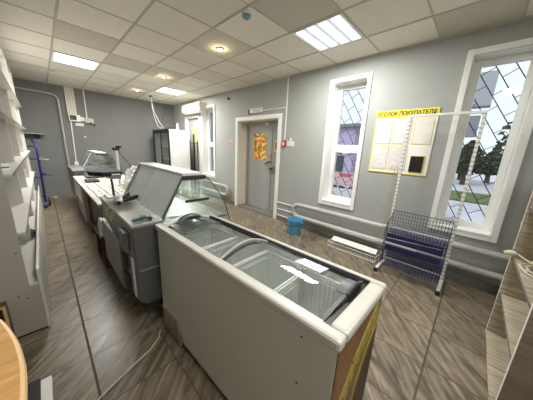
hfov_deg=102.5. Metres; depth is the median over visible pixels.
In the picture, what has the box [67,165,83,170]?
countertop
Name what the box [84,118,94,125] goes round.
power strip
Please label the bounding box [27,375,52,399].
box
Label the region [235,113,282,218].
door
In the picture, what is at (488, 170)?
tree
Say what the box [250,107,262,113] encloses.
exit sign
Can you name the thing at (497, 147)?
tree
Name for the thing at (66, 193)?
baseboard
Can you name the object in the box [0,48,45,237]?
shelving unit
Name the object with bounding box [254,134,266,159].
poster
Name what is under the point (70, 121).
conduit
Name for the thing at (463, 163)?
tree
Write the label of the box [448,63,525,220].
grille
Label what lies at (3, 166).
tape roll
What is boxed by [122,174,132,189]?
plastic bag
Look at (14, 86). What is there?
pipe
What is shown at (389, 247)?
liner
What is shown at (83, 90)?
conduit
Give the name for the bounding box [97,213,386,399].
chest freezer
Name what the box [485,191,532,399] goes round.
shelving unit
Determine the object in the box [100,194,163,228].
countertop
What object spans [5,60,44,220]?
shelving unit
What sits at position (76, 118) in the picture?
meter box
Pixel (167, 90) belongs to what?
recessed light
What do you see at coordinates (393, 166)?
hook rack
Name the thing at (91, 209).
work table
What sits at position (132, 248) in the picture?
display case
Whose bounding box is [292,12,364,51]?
recessed light
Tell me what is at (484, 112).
display rack
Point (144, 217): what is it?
screwdriver
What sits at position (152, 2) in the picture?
grid
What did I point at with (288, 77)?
conduit
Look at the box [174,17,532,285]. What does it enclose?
wall
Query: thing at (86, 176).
cash register
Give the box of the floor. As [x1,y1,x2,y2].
[18,190,496,399]
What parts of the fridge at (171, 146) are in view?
door, door frame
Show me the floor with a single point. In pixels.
(427, 346)
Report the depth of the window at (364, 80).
3.37 m
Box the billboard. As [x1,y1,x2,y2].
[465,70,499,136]
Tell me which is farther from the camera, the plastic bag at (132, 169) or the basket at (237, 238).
the plastic bag at (132, 169)
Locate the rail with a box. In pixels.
[386,242,415,251]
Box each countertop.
[0,319,27,399]
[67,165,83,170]
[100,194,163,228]
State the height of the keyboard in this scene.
0.027 m
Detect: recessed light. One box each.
[51,51,100,70]
[155,87,187,95]
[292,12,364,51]
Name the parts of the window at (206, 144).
frame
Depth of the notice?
6.29 m
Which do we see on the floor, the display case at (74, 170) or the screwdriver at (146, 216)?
the display case at (74, 170)
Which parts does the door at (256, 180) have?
frame, lock plate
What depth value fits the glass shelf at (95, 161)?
4.56 m
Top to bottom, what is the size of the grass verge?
0.080 m
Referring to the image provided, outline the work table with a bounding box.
[73,174,124,233]
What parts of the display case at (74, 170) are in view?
panel, sliding panel, glass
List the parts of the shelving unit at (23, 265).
shelf, shelf, panel, shelf, panel, shelf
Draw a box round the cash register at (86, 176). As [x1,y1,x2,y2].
[83,166,103,178]
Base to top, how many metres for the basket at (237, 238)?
0.257 m
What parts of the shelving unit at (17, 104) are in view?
shelf, panel, shelf, shelf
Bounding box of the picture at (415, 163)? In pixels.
[408,156,423,172]
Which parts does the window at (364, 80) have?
sill, frame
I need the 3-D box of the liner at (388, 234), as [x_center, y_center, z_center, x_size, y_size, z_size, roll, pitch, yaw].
[1.616,0.488,2.370,0.530,0.100,0.004,15,18,42]
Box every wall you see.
[12,77,174,194]
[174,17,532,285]
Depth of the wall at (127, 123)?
5.53 m
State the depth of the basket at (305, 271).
1.10 m
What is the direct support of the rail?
attached to the wire basket at (393, 228)
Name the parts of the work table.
drawer, drawer, drawer, leg, price strip, price strip, price strip, price strip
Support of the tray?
on the scale
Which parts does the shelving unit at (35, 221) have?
shelf, shelf, panel, shelf, shelf, shelf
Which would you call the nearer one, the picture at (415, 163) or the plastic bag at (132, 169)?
the picture at (415, 163)
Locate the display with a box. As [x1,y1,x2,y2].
[112,146,130,185]
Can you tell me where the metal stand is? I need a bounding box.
[188,134,202,197]
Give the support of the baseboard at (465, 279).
attached to the wall at (428, 75)
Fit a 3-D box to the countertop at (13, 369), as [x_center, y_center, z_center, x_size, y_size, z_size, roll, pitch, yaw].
[-0.579,0.906,0.190,1.534,0.900,0.613,15,18,42]
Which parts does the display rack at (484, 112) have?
post, post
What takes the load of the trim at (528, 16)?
attached to the wall at (428, 75)
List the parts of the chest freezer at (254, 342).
power cord, handle, lid frame, lid frame, lid frame, handle, panel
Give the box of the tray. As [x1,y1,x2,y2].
[87,168,121,178]
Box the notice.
[193,128,198,141]
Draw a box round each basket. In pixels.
[185,228,236,263]
[203,237,266,284]
[234,250,306,303]
[276,269,351,317]
[379,249,443,284]
[381,228,448,268]
[384,210,453,254]
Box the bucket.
[285,217,302,234]
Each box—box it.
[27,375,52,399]
[68,114,80,121]
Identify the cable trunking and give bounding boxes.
[63,86,76,114]
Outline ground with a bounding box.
[213,157,496,222]
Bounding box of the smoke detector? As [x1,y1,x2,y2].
[241,9,251,19]
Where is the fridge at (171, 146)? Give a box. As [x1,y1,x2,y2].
[152,129,190,193]
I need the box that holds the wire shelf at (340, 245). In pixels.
[327,236,381,262]
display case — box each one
[67,150,123,201]
[100,163,230,303]
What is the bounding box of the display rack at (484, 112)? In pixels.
[373,110,487,296]
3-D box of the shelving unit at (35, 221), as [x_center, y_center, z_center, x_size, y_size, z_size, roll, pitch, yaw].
[-2.893,-0.509,2.186,1.010,2.520,0.572,15,18,42]
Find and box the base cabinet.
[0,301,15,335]
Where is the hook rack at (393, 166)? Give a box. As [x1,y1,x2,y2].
[375,166,398,262]
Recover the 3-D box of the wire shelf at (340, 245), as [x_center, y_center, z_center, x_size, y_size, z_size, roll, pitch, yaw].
[1.271,0.705,3.127,0.688,0.082,0.270,15,18,42]
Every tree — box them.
[456,140,487,184]
[479,151,501,182]
[492,115,514,159]
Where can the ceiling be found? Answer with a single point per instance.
(372, 16)
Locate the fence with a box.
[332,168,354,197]
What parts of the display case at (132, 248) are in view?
door, handle, panel post, sliding panel, panel post, sliding panel, panel post, panel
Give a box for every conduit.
[70,121,76,161]
[83,90,86,117]
[262,77,288,139]
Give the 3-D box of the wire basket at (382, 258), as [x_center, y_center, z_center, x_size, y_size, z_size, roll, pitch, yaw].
[1.686,0.729,2.513,0.576,0.196,0.278,15,18,42]
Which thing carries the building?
on the ground
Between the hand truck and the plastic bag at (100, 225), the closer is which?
the plastic bag at (100, 225)
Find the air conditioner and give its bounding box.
[181,101,206,114]
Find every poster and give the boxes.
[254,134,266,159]
[274,141,276,151]
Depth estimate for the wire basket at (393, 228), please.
2.41 m
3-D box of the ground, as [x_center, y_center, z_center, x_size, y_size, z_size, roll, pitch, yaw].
[18.523,-3.194,26.201,70.000,0.050,56.430,15,18,42]
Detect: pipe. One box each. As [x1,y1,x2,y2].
[14,86,69,164]
[192,179,228,195]
[292,203,510,281]
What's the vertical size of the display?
0.598 m
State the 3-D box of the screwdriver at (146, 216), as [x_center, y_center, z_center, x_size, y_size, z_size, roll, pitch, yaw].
[-0.899,0.126,1.596,0.130,0.026,0.026,8,15,23]
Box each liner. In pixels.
[385,233,443,256]
[385,244,439,264]
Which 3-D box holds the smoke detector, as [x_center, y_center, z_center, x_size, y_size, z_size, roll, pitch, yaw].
[-0.192,-1.769,2.055,0.100,0.054,0.100,15,18,42]
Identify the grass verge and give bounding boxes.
[449,190,489,205]
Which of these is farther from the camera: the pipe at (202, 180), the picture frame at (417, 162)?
the pipe at (202, 180)
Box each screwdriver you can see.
[131,215,150,221]
[140,215,152,219]
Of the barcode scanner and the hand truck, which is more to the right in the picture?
the barcode scanner
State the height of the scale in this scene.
0.273 m
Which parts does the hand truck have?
rail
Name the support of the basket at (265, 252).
in the chest freezer at (254, 342)
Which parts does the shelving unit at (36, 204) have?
shelf, panel, shelf, shelf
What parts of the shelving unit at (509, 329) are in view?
shelf, panel, panel, shelf, shelf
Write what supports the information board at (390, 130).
attached to the wall at (428, 75)
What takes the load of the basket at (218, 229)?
in the chest freezer at (254, 342)
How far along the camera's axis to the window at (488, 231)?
2.26 m
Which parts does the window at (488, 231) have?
sill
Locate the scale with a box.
[87,168,122,198]
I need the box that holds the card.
[287,138,293,145]
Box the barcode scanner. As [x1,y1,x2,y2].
[116,195,137,204]
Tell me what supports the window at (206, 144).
in the wall at (428, 75)
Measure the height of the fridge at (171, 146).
1.800 m
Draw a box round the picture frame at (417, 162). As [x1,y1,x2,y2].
[410,155,425,173]
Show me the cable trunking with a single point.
(70, 90)
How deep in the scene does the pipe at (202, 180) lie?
5.71 m
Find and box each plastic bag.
[98,217,103,236]
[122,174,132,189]
[123,165,136,178]
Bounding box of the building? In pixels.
[333,123,360,185]
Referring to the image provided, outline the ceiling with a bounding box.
[0,0,532,104]
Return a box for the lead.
[504,250,532,276]
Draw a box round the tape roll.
[1,164,9,169]
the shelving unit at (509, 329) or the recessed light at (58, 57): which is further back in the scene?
the recessed light at (58, 57)
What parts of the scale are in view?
stem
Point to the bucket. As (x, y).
(294, 223)
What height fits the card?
0.150 m
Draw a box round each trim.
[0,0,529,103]
[12,14,532,105]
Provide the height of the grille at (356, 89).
1.746 m
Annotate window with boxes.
[200,104,215,177]
[318,72,372,210]
[427,37,532,243]
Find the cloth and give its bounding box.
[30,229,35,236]
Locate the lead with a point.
(527, 271)
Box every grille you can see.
[333,89,364,197]
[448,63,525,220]
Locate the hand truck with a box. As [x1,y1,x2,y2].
[26,138,50,206]
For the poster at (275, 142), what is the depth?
4.52 m
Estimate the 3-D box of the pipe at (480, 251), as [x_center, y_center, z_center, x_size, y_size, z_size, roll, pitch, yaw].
[1.632,0.513,2.934,3.196,0.371,0.120,15,18,42]
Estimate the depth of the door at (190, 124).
6.45 m
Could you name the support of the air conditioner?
attached to the wall at (428, 75)
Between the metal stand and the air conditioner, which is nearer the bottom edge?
the metal stand
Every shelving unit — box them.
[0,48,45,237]
[0,61,47,267]
[0,69,51,338]
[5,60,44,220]
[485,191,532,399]
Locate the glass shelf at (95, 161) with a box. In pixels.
[90,160,110,163]
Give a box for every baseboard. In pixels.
[41,192,73,197]
[202,191,499,293]
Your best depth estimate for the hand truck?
4.40 m
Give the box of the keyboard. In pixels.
[84,179,99,182]
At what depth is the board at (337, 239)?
3.10 m
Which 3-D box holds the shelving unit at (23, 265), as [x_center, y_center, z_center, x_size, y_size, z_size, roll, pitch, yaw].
[-2.167,-0.313,1.503,1.022,2.520,0.572,15,18,42]
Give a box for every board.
[331,236,376,254]
[368,107,440,175]
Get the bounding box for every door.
[185,115,201,193]
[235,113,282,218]
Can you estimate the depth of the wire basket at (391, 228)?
2.42 m

